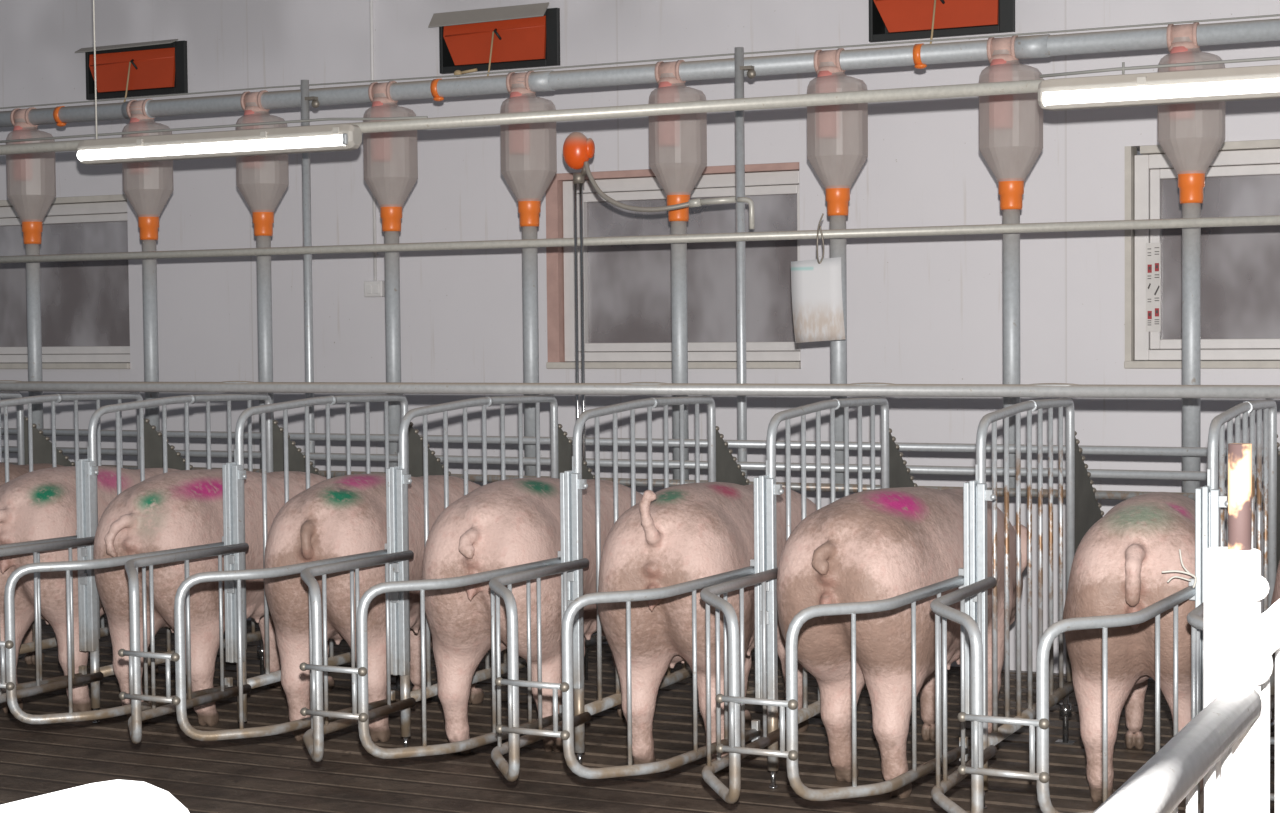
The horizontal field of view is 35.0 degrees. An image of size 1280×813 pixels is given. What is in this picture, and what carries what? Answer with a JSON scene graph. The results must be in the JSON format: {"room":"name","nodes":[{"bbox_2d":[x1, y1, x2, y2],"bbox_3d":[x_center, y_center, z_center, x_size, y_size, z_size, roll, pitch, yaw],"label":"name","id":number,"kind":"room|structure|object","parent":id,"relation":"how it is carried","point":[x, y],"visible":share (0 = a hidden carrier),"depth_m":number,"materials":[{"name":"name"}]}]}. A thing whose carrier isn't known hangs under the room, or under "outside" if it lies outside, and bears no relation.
{"room":"pig barn","nodes":[
{"label":"pig barn","id":0,"kind":"room"},
{"bbox_2d":[0,79,1043,154],"bbox_3d":[-2.138,-1.037,8.021,7.565,0.041,0.040,0,2,26],"label":"rail","id":1,"kind":"object","parent":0,"point":[1023,86],"visible":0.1,"depth_m":6.92,"materials":[{"name":"grey metal"}]},
{"bbox_2d":[0,116,427,142],"bbox_3d":[-1.859,-1.063,7.866,2.400,0.022,0.044,0,2,26],"label":"power cable","id":2,"kind":"object","parent":1,"relation":"attached to","point":[411,117],"visible":1,"depth_m":7.73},
{"bbox_2d":[77,0,361,164],"bbox_3d":[-1.623,-1.719,7.670,1.290,1.548,0.100,0,2,26],"label":"ceiling lamp","id":3,"kind":"object","parent":1,"relation":"attached to","point":[332,137],"depth_m":7.65,"materials":[{"name":"white plastic"}]},
{"bbox_2d":[77,135,345,160],"bbox_3d":[-1.635,-0.975,7.669,1.238,0.042,0.030,0,2,26],"label":"diffuser","id":4,"kind":"object","parent":3,"relation":"attached to","point":[206,146],"depth_m":7.67,"materials":[{"name":"white plastic"}]},
{"bbox_2d":[1038,65,1279,110],"bbox_3d":[1.825,-0.963,6.038,1.290,0.094,0.100,0,2,26],"label":"ceiling lamp","id":5,"kind":"object","parent":1,"relation":"attached to","point":[1251,82],"visible":1,"depth_m":6.12,"materials":[{"name":"white plastic"}]},
{"bbox_2d":[1040,56,1279,77],"bbox_3d":[1.900,-1.034,6.039,1.440,0.040,0.009,0,2,26],"label":"power cable","id":6,"kind":"object","parent":5,"relation":"attached to","point":[1123,68],"visible":0.96,"depth_m":6.19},
{"bbox_2d":[1042,78,1279,105],"bbox_3d":[1.806,-0.945,6.009,1.238,0.042,0.030,0,2,26],"label":"diffuser","id":7,"kind":"object","parent":5,"relation":"attached to","point":[1139,91],"depth_m":6.13,"materials":[{"name":"white plastic"}]},
{"bbox_2d":[0,613,1274,812],"bbox_3d":[-2.608,1.325,4.400,17.500,0.160,10.350,0,2,26],"label":"floor","id":8,"kind":"structure","parent":0,"point":[606,737],"depth_m":6.54,"materials":[{"name":"concrete"}]},
{"bbox_2d":[0,462,64,664],"bbox_3d":[-2.566,0.652,8.288,0.487,0.903,1.698,0,2,20],"label":"sow","id":9,"kind":"object","parent":8,"relation":"on","point":[15,471],"visible":0.09,"depth_m":8.33,"materials":[{"name":"pink"}]},
{"bbox_2d":[0,391,74,658],"bbox_3d":[-2.787,0.512,8.473,0.094,1.155,1.612,0,2,26],"label":"divider","id":10,"kind":"object","parent":8,"relation":"on","point":[42,447],"visible":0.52,"depth_m":8.77,"materials":[{"name":"metal"}]},
{"bbox_2d":[3,462,1262,503],"bbox_3d":[-1.143,0.284,8.398,9.050,0.031,0.030,0,2,26],"label":"rail","id":11,"kind":"object","parent":10,"relation":"attached to","point":[825,487],"visible":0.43,"depth_m":7.53,"materials":[{"name":"grey metal"}]},
{"bbox_2d":[0,380,1279,398],"bbox_3d":[-1.468,-0.075,7.717,9.050,0.046,0.041,0,2,26],"label":"rail","id":12,"kind":"object","parent":10,"relation":"on","point":[1060,390],"visible":1,"depth_m":6.92,"materials":[{"name":"grey metal"}]},
{"bbox_2d":[0,466,186,712],"bbox_3d":[-1.979,0.659,7.945,0.488,0.903,1.739,0,2,23],"label":"sow","id":13,"kind":"object","parent":8,"relation":"on","point":[40,504],"visible":0.38,"depth_m":7.26,"materials":[{"name":"pink"}]},
{"bbox_2d":[0,779,189,812],"bbox_3d":[-0.493,0.765,1.594,0.360,0.946,0.054,-1,2,-5],"label":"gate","id":14,"kind":"object","parent":8,"relation":"on","point":[112,796],"visible":1,"depth_m":1.57,"materials":[{"name":"metal"}]},
{"bbox_2d":[0,392,192,653],"bbox_3d":[-2.202,0.517,8.190,0.094,1.155,1.612,0,2,26],"label":"divider","id":15,"kind":"object","parent":8,"relation":"on","point":[153,440],"visible":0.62,"depth_m":8.12,"materials":[{"name":"metal"}]},
{"bbox_2d":[75,393,318,723],"bbox_3d":[-1.614,0.522,7.907,0.094,1.155,1.612,0,2,26],"label":"divider","id":16,"kind":"object","parent":8,"relation":"on","point":[87,472],"visible":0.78,"depth_m":7.35,"materials":[{"name":"metal"}]},
{"bbox_2d":[0,530,86,692],"bbox_3d":[-2.221,0.734,6.886,0.151,0.558,0.880,1,3,39],"label":"gate","id":17,"kind":"object","parent":16,"relation":"attached to","point":[83,668],"visible":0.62,"depth_m":7.06,"materials":[{"name":"metal"}]},
{"bbox_2d":[0,536,103,702],"bbox_3d":[-2.049,0.736,6.748,0.250,0.539,0.936,0,2,2],"label":"frame","id":18,"kind":"object","parent":16,"relation":"attached to","point":[38,689],"visible":0.96,"depth_m":6.90,"materials":[{"name":"metal"}]},
{"bbox_2d":[93,469,334,725],"bbox_3d":[-1.418,0.663,7.688,0.495,0.903,1.755,1,2,27],"label":"sow","id":19,"kind":"object","parent":8,"relation":"on","point":[182,508],"visible":0.37,"depth_m":7.06,"materials":[{"name":"pink"}]},
{"bbox_2d":[301,80,319,467],"bbox_3d":[-1.390,-0.147,8.541,0.098,2.440,0.103,-2,3,-30],"label":"upright pole","id":20,"kind":"object","parent":8,"relation":"on","point":[305,112],"visible":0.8,"depth_m":8.51,"materials":[{"name":"metal"}]},
{"bbox_2d":[2,446,1262,481],"bbox_3d":[-1.144,0.210,8.395,9.050,0.031,0.030,0,2,26],"label":"rail","id":21,"kind":"object","parent":20,"relation":"attached to","point":[825,467],"visible":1,"depth_m":7.64,"materials":[{"name":"metal"}]},
{"bbox_2d":[0,19,1279,127],"bbox_3d":[-0.928,-1.295,8.355,9.450,0.094,0.081,0,2,26],"label":"pipe","id":22,"kind":"object","parent":20,"relation":"attached to","point":[1047,45],"visible":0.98,"depth_m":7.77,"materials":[{"name":"metal"}]},
{"bbox_2d":[6,107,55,428],"bbox_3d":[-2.772,-0.547,9.277,0.218,1.631,0.201,0,2,26],"label":"dispenser","id":23,"kind":"object","parent":22,"relation":"hanging from","point":[31,177],"visible":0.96,"depth_m":9.22,"materials":[{"name":"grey plastic"}]},
{"bbox_2d":[6,118,55,221],"bbox_3d":[-2.777,-1.075,9.257,0.218,0.468,0.201,0,2,26],"label":"bottle","id":24,"kind":"object","parent":23,"relation":"on","point":[31,177],"depth_m":9.18,"materials":[{"name":"plastic"}]},
{"bbox_2d":[122,99,173,430],"bbox_3d":[-2.170,-0.542,8.987,0.218,1.631,0.201,0,2,26],"label":"dispenser","id":25,"kind":"object","parent":22,"relation":"hanging from","point":[148,186],"visible":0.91,"depth_m":8.94,"materials":[{"name":"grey plastic"}]},
{"bbox_2d":[122,110,173,216],"bbox_3d":[-2.175,-1.070,8.966,0.218,0.468,0.201,0,2,26],"label":"bottle","id":26,"kind":"object","parent":25,"relation":"on","point":[148,186],"depth_m":8.89,"materials":[{"name":"plastic"}]},
{"bbox_2d":[235,90,288,468],"bbox_3d":[-1.614,-0.537,8.719,0.218,1.631,0.201,0,2,26],"label":"dispenser","id":27,"kind":"object","parent":22,"relation":"hanging from","point":[262,180],"visible":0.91,"depth_m":8.67,"materials":[{"name":"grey plastic"}]},
{"bbox_2d":[235,102,288,212],"bbox_3d":[-1.619,-1.065,8.698,0.218,0.468,0.201,0,2,26],"label":"bottle","id":28,"kind":"object","parent":27,"relation":"on","point":[262,180],"depth_m":8.63,"materials":[{"name":"plastic"}]},
{"bbox_2d":[363,81,417,467],"bbox_3d":[-1.029,-0.532,8.437,0.218,1.631,0.201,0,2,26],"label":"dispenser","id":29,"kind":"object","parent":22,"relation":"hanging from","point":[390,158],"visible":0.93,"depth_m":8.38,"materials":[{"name":"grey plastic"}]},
{"bbox_2d":[363,93,417,206],"bbox_3d":[-1.035,-1.060,8.417,0.218,0.468,0.201,0,2,26],"label":"bottle","id":30,"kind":"object","parent":29,"relation":"on","point":[390,158],"depth_m":8.34,"materials":[{"name":"plastic"}]},
{"bbox_2d":[500,71,556,475],"bbox_3d":[-0.441,-0.527,8.153,0.218,1.631,0.201,0,2,26],"label":"dispenser","id":31,"kind":"object","parent":22,"relation":"hanging from","point":[528,150],"visible":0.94,"depth_m":8.10,"materials":[{"name":"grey plastic"}]},
{"bbox_2d":[500,83,556,201],"bbox_3d":[-0.446,-1.055,8.133,0.218,0.468,0.201,0,2,26],"label":"bottle","id":32,"kind":"object","parent":31,"relation":"on","point":[528,150],"depth_m":8.06,"materials":[{"name":"plastic"}]},
{"bbox_2d":[0,14,1279,108],"bbox_3d":[-0.930,-1.355,8.351,9.450,0.020,0.011,0,2,26],"label":"wire","id":33,"kind":"object","parent":22,"relation":"attached to","point":[1274,15],"visible":1,"depth_m":7.82,"materials":[{"name":"grey metal"}]},
{"bbox_2d":[649,60,706,479],"bbox_3d":[0.151,-0.522,7.867,0.218,1.631,0.201,0,2,26],"label":"dispenser","id":34,"kind":"object","parent":22,"relation":"hanging from","point":[677,142],"visible":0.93,"depth_m":7.81,"materials":[{"name":"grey plastic"}]},
{"bbox_2d":[649,73,706,195],"bbox_3d":[0.146,-1.050,7.847,0.218,0.468,0.201,0,2,26],"label":"bottle","id":35,"kind":"object","parent":34,"relation":"on","point":[677,142],"depth_m":7.77,"materials":[{"name":"plastic"}]},
{"bbox_2d":[807,48,867,483],"bbox_3d":[0.741,-0.517,7.583,0.218,1.631,0.201,0,2,26],"label":"dispenser","id":36,"kind":"object","parent":22,"relation":"hanging from","point":[837,135],"visible":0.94,"depth_m":7.52,"materials":[{"name":"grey plastic"}]},
{"bbox_2d":[807,62,867,188],"bbox_3d":[0.735,-1.045,7.563,0.218,0.468,0.201,0,2,26],"label":"bottle","id":37,"kind":"object","parent":36,"relation":"on","point":[837,135],"depth_m":7.48,"materials":[{"name":"plastic"}]},
{"bbox_2d":[979,35,1042,487],"bbox_3d":[1.335,-0.512,7.297,0.218,1.631,0.201,0,2,26],"label":"dispenser","id":38,"kind":"object","parent":22,"relation":"hanging from","point":[1010,125],"visible":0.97,"depth_m":7.24,"materials":[{"name":"clear plastic"},{"name":"orange plastic"}]},
{"bbox_2d":[979,49,1042,181],"bbox_3d":[1.330,-1.040,7.276,0.218,0.468,0.201,0,2,26],"label":"bottle","id":39,"kind":"object","parent":38,"relation":"on","point":[1010,125],"depth_m":7.20,"materials":[{"name":"clear plastic"}]},
{"bbox_2d":[1158,22,1224,492],"bbox_3d":[1.907,-0.507,7.021,0.218,1.631,0.201,0,2,26],"label":"dispenser","id":40,"kind":"object","parent":22,"relation":"hanging from","point":[1191,135],"visible":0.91,"depth_m":6.98,"materials":[{"name":"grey plastic"}]},
{"bbox_2d":[1158,37,1224,174],"bbox_3d":[1.902,-1.035,7.000,0.218,0.468,0.201,0,2,26],"label":"bottle","id":41,"kind":"object","parent":40,"relation":"on","point":[1191,135],"depth_m":6.93,"materials":[{"name":"plastic"}]},
{"bbox_2d":[0,215,1279,262],"bbox_3d":[-1.156,-0.649,8.353,9.050,0.033,0.032,0,2,26],"label":"rail","id":42,"kind":"object","parent":20,"relation":"attached to","point":[1271,219],"visible":1,"depth_m":7.69,"materials":[{"name":"grey metal"}]},
{"bbox_2d":[791,213,845,342],"bbox_3d":[0.651,-0.470,7.445,0.208,0.474,0.029,0,2,26],"label":"card","id":43,"kind":"object","parent":42,"relation":"hanging from","point":[816,285],"visible":1,"depth_m":7.44,"materials":[{"name":"white paper"}]},
{"bbox_2d":[1,428,1279,457],"bbox_3d":[-1.144,0.129,8.392,9.050,0.031,0.030,0,2,26],"label":"rail","id":44,"kind":"object","parent":20,"relation":"attached to","point":[825,445],"visible":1,"depth_m":7.67,"materials":[{"name":"metal"}]},
{"bbox_2d":[222,394,450,727],"bbox_3d":[-1.036,0.527,7.628,0.094,1.155,1.612,0,2,26],"label":"divider","id":45,"kind":"object","parent":8,"relation":"on","point":[233,473],"visible":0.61,"depth_m":7.08,"materials":[{"name":"metal"}]},
{"bbox_2d":[4,536,232,723],"bbox_3d":[-1.643,0.739,6.607,0.151,0.558,0.880,1,3,39],"label":"gate","id":46,"kind":"object","parent":45,"relation":"attached to","point":[9,602],"visible":0.89,"depth_m":6.38,"materials":[{"name":"metal"}]},
{"bbox_2d":[118,543,250,743],"bbox_3d":[-1.470,0.741,6.469,0.250,0.539,0.936,0,2,2],"label":"frame","id":47,"kind":"object","parent":45,"relation":"attached to","point":[137,716],"visible":1,"depth_m":6.44,"materials":[{"name":"metal"}]},
{"bbox_2d":[264,473,483,741],"bbox_3d":[-0.805,0.669,7.394,0.484,0.903,1.702,0,2,23],"label":"sow","id":48,"kind":"object","parent":8,"relation":"on","point":[345,515],"visible":0.39,"depth_m":6.73,"materials":[{"name":"pink"}]},
{"bbox_2d":[386,394,606,746],"bbox_3d":[-0.443,0.533,7.342,0.094,1.155,1.612,0,2,26],"label":"divider","id":49,"kind":"object","parent":8,"relation":"on","point":[398,478],"visible":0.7,"depth_m":6.79,"materials":[{"name":"metal"}]},
{"bbox_2d":[174,543,395,740],"bbox_3d":[-1.050,0.744,6.321,0.151,0.558,0.880,1,3,39],"label":"gate","id":50,"kind":"object","parent":49,"relation":"attached to","point":[179,604],"visible":0.88,"depth_m":6.09,"materials":[{"name":"metal"}]},
{"bbox_2d":[299,550,415,761],"bbox_3d":[-0.877,0.746,6.183,0.250,0.539,0.936,0,2,2],"label":"frame","id":51,"kind":"object","parent":49,"relation":"attached to","point":[313,738],"visible":0.98,"depth_m":6.08,"materials":[{"name":"metal"}]},
{"bbox_2d":[422,477,642,754],"bbox_3d":[-0.237,0.674,7.099,0.495,0.903,1.702,0,2,23],"label":"sow","id":52,"kind":"object","parent":8,"relation":"on","point":[500,524],"visible":0.53,"depth_m":6.44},
{"bbox_2d":[563,132,594,679],"bbox_3d":[-0.229,0.002,7.889,0.125,2.130,0.100,0,2,26],"label":"regulator","id":53,"kind":"object","parent":8,"relation":"on","point":[577,149],"visible":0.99,"depth_m":7.86,"materials":[{"name":"orange plastic"}]},
{"bbox_2d":[584,161,754,229],"bbox_3d":[0.101,-0.804,7.702,0.686,0.280,0.064,0,2,19],"label":"hose","id":54,"kind":"object","parent":53,"relation":"attached to","point":[697,202],"visible":1,"depth_m":7.67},
{"bbox_2d":[560,395,754,764],"bbox_3d":[0.138,0.537,7.062,0.094,1.155,1.612,0,2,26],"label":"divider","id":55,"kind":"object","parent":8,"relation":"on","point":[722,466],"visible":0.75,"depth_m":6.52,"materials":[{"name":"metal"}]},
{"bbox_2d":[357,550,561,758],"bbox_3d":[-0.469,0.749,6.041,0.151,0.558,0.880,1,3,39],"label":"gate","id":56,"kind":"object","parent":55,"relation":"attached to","point":[371,593],"visible":0.84,"depth_m":5.81,"materials":[{"name":"metal"}]},
{"bbox_2d":[489,558,590,781],"bbox_3d":[-0.297,0.751,5.903,0.250,0.539,0.936,0,2,2],"label":"frame","id":57,"kind":"object","parent":55,"relation":"attached to","point":[510,771],"visible":0.98,"depth_m":5.60,"materials":[{"name":"metal"}]},
{"bbox_2d":[598,482,815,771],"bbox_3d":[0.344,0.673,6.820,0.489,0.915,1.687,0,2,24],"label":"sow","id":58,"kind":"object","parent":8,"relation":"on","point":[677,534],"visible":0.52,"depth_m":6.16,"materials":[{"name":"pink"}]},
{"bbox_2d":[735,47,755,693],"bbox_3d":[0.387,-0.132,7.685,0.098,2.440,0.103,-2,3,-30],"label":"upright pole","id":59,"kind":"object","parent":8,"relation":"on","point":[739,51],"visible":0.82,"depth_m":7.66,"materials":[{"name":"metal"}]},
{"bbox_2d":[754,396,917,788],"bbox_3d":[0.728,0.543,6.777,0.094,1.155,1.612,0,2,26],"label":"divider","id":60,"kind":"object","parent":8,"relation":"on","point":[894,471],"visible":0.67,"depth_m":6.22,"materials":[{"name":"metal"}]},
{"bbox_2d":[561,559,760,778],"bbox_3d":[0.121,0.754,5.756,0.151,0.558,0.880,1,3,39],"label":"gate","id":61,"kind":"object","parent":60,"relation":"attached to","point":[754,733],"visible":0.91,"depth_m":5.53,"materials":[{"name":"metal"}]},
{"bbox_2d":[700,567,797,803],"bbox_3d":[0.294,0.756,5.618,0.250,0.539,0.936,0,2,2],"label":"frame","id":62,"kind":"object","parent":60,"relation":"attached to","point":[737,749],"visible":0.98,"depth_m":5.45,"materials":[{"name":"metal"}]},
{"bbox_2d":[776,487,1026,797],"bbox_3d":[0.967,0.684,6.512,0.496,0.902,1.677,1,3,33],"label":"sow","id":63,"kind":"object","parent":8,"relation":"on","point":[884,543],"visible":0.66,"depth_m":5.91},
{"bbox_2d":[963,398,1103,808],"bbox_3d":[1.311,0.548,6.496,0.094,1.155,1.612,0,2,26],"label":"divider","id":64,"kind":"object","parent":8,"relation":"on","point":[1083,511],"visible":0.73,"depth_m":6.18,"materials":[{"name":"metal"}]},
{"bbox_2d":[786,568,968,800],"bbox_3d":[0.704,0.759,5.475,0.151,0.558,0.880,1,3,39],"label":"gate","id":65,"kind":"object","parent":64,"relation":"attached to","point":[853,608],"visible":0.95,"depth_m":5.25,"materials":[{"name":"metal"}]},
{"bbox_2d":[930,576,1049,812],"bbox_3d":[0.877,0.761,5.337,0.250,0.539,0.936,0,2,2],"label":"frame","id":66,"kind":"object","parent":64,"relation":"attached to","point":[939,606],"visible":1,"depth_m":5.07,"materials":[{"name":"metal"}]},
{"bbox_2d":[1063,492,1226,803],"bbox_3d":[1.654,0.689,6.348,0.487,0.894,1.708,0,2,22],"label":"sow","id":67,"kind":"object","parent":8,"relation":"on","point":[1117,567],"visible":0.57,"depth_m":5.70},
{"bbox_2d":[1093,443,1279,812],"bbox_3d":[0.682,0.665,2.271,0.076,1.256,1.972,0,2,26],"label":"railing","id":68,"kind":"object","parent":8,"relation":"on","point":[1226,744],"visible":1,"depth_m":2.17,"materials":[{"name":"metal"}]},
{"bbox_2d":[1195,399,1279,760],"bbox_3d":[1.896,0.553,6.214,0.094,1.155,1.612,0,2,26],"label":"divider","id":69,"kind":"object","parent":8,"relation":"on","point":[1211,502],"visible":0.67,"depth_m":6.12,"materials":[{"name":"metal"}]},
{"bbox_2d":[1036,578,1195,812],"bbox_3d":[1.289,0.764,5.193,0.151,0.558,0.880,1,3,39],"label":"gate","id":70,"kind":"object","parent":69,"relation":"attached to","point":[1154,610],"visible":0.71,"depth_m":4.95,"materials":[{"name":"metal"}]},
{"bbox_2d":[1162,549,1196,587],"bbox_3d":[1.462,0.439,5.502,0.093,0.106,0.015,0,2,8],"label":"twine","id":71,"kind":"object","parent":70,"relation":"attached to","point":[1183,566],"visible":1,"depth_m":5.50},
{"bbox_2d":[1187,603,1274,812],"bbox_3d":[1.462,0.766,5.055,0.250,0.539,0.936,0,2,2],"label":"frame","id":72,"kind":"object","parent":69,"relation":"attached to","point":[1195,617],"visible":0.24,"depth_m":4.95,"materials":[{"name":"metal"}]},
{"bbox_2d":[1270,560,1279,653],"bbox_3d":[2.251,0.681,6.272,0.462,0.903,1.700,0,2,24],"label":"sow","id":73,"kind":"object","parent":8,"relation":"on","point":[1276,593],"visible":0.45,"depth_m":5.73,"materials":[{"name":"pink"}]},
{"bbox_2d":[0,0,1279,679],"bbox_3d":[-0.328,-1.059,9.086,17.500,4.200,0.250,0,2,26],"label":"wall","id":74,"kind":"structure","parent":0,"point":[921,309],"depth_m":8.83,"materials":[{"name":"white paint"}]},
{"bbox_2d":[0,194,129,368],"bbox_3d":[-3.049,-0.623,10.329,1.203,0.863,0.130,0,2,26],"label":"window","id":75,"kind":"structure","parent":74,"relation":"in","point":[85,324],"depth_m":10.27,"materials":[{"name":"white plastic"}]},
{"bbox_2d":[75,39,187,101],"bbox_3d":[-2.470,-1.622,9.988,0.649,0.325,0.224,0,2,26],"label":"flap","id":76,"kind":"object","parent":74,"relation":"attached to","point":[151,68],"visible":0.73,"depth_m":9.92,"materials":[{"name":"orange plastic"}]},
{"bbox_2d":[75,39,177,52],"bbox_3d":[-2.519,-1.765,9.939,0.600,0.036,0.057,0,2,26],"label":"hood","id":77,"kind":"object","parent":76,"relation":"attached to","point":[163,46],"depth_m":9.91,"materials":[{"name":"grey metal"}]},
{"bbox_2d":[370,0,373,82],"bbox_3d":[-1.222,-1.675,9.330,0.019,0.374,0.039,0,2,26],"label":"conduit","id":78,"kind":"object","parent":74,"relation":"attached to","point":[371,1],"depth_m":9.34,"materials":[{"name":"plastic"}]},
{"bbox_2d":[372,194,376,243],"bbox_3d":[-1.214,-0.864,9.361,0.019,0.226,0.039,0,2,26],"label":"conduit","id":79,"kind":"object","parent":74,"relation":"attached to","point":[373,198],"depth_m":9.37,"materials":[{"name":"plastic"}]},
{"bbox_2d":[364,252,384,296],"bbox_3d":[-1.216,-0.609,9.373,0.110,0.203,0.039,0,2,26],"label":"wall socket","id":80,"kind":"object","parent":74,"relation":"attached to","point":[375,288],"depth_m":9.37,"materials":[{"name":"plastic"}]},
{"bbox_2d":[428,2,559,76],"bbox_3d":[-0.630,-1.614,9.100,0.644,0.341,0.224,0,2,26],"label":"flap","id":81,"kind":"object","parent":74,"relation":"attached to","point":[518,36],"visible":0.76,"depth_m":9.04,"materials":[{"name":"orange plastic"}]},
{"bbox_2d":[428,2,548,27],"bbox_3d":[-0.680,-1.745,9.052,0.595,0.076,0.057,0,2,26],"label":"hood","id":82,"kind":"object","parent":81,"relation":"attached to","point":[529,15],"depth_m":9.04,"materials":[{"name":"grey metal"}]},
{"bbox_2d":[546,162,800,368],"bbox_3d":[0.147,-0.596,8.787,1.200,0.863,0.130,0,2,26],"label":"window","id":83,"kind":"structure","parent":74,"relation":"in","point":[627,288],"depth_m":8.83,"materials":[{"name":"white plastic"}]},
{"bbox_2d":[869,0,1014,43],"bbox_3d":[1.210,-1.599,8.212,0.641,0.341,0.224,0,2,26],"label":"air inlet vent","id":84,"kind":"object","parent":74,"relation":"attached to","point":[889,20],"visible":0.75,"depth_m":8.16,"materials":[{"name":"orange plastic"}]},
{"bbox_2d":[1124,139,1279,368],"bbox_3d":[2.447,-0.576,7.678,1.200,0.863,0.130,0,2,26],"label":"window","id":85,"kind":"structure","parent":74,"relation":"in","point":[1240,265],"depth_m":7.82,"materials":[{"name":"white plastic"}]},
{"bbox_2d":[1146,243,1160,331],"bbox_3d":[1.994,-0.463,7.887,0.057,0.345,0.004,0,2,26],"label":"sticker","id":86,"kind":"object","parent":85,"relation":"attached to","point":[1153,250],"visible":1,"depth_m":7.89,"materials":[{"name":"paper"}]},
{"label":"outside","id":87,"kind":"structure","parent":0,"visible":0},
{"bbox_2d":[0,351,1152,679],"bbox_3d":[0.953,0.189,11.188,24.000,2.520,4.450,0,2,26],"label":"wall","id":88,"kind":"structure","parent":87,"point":[616,351],"depth_m":13.91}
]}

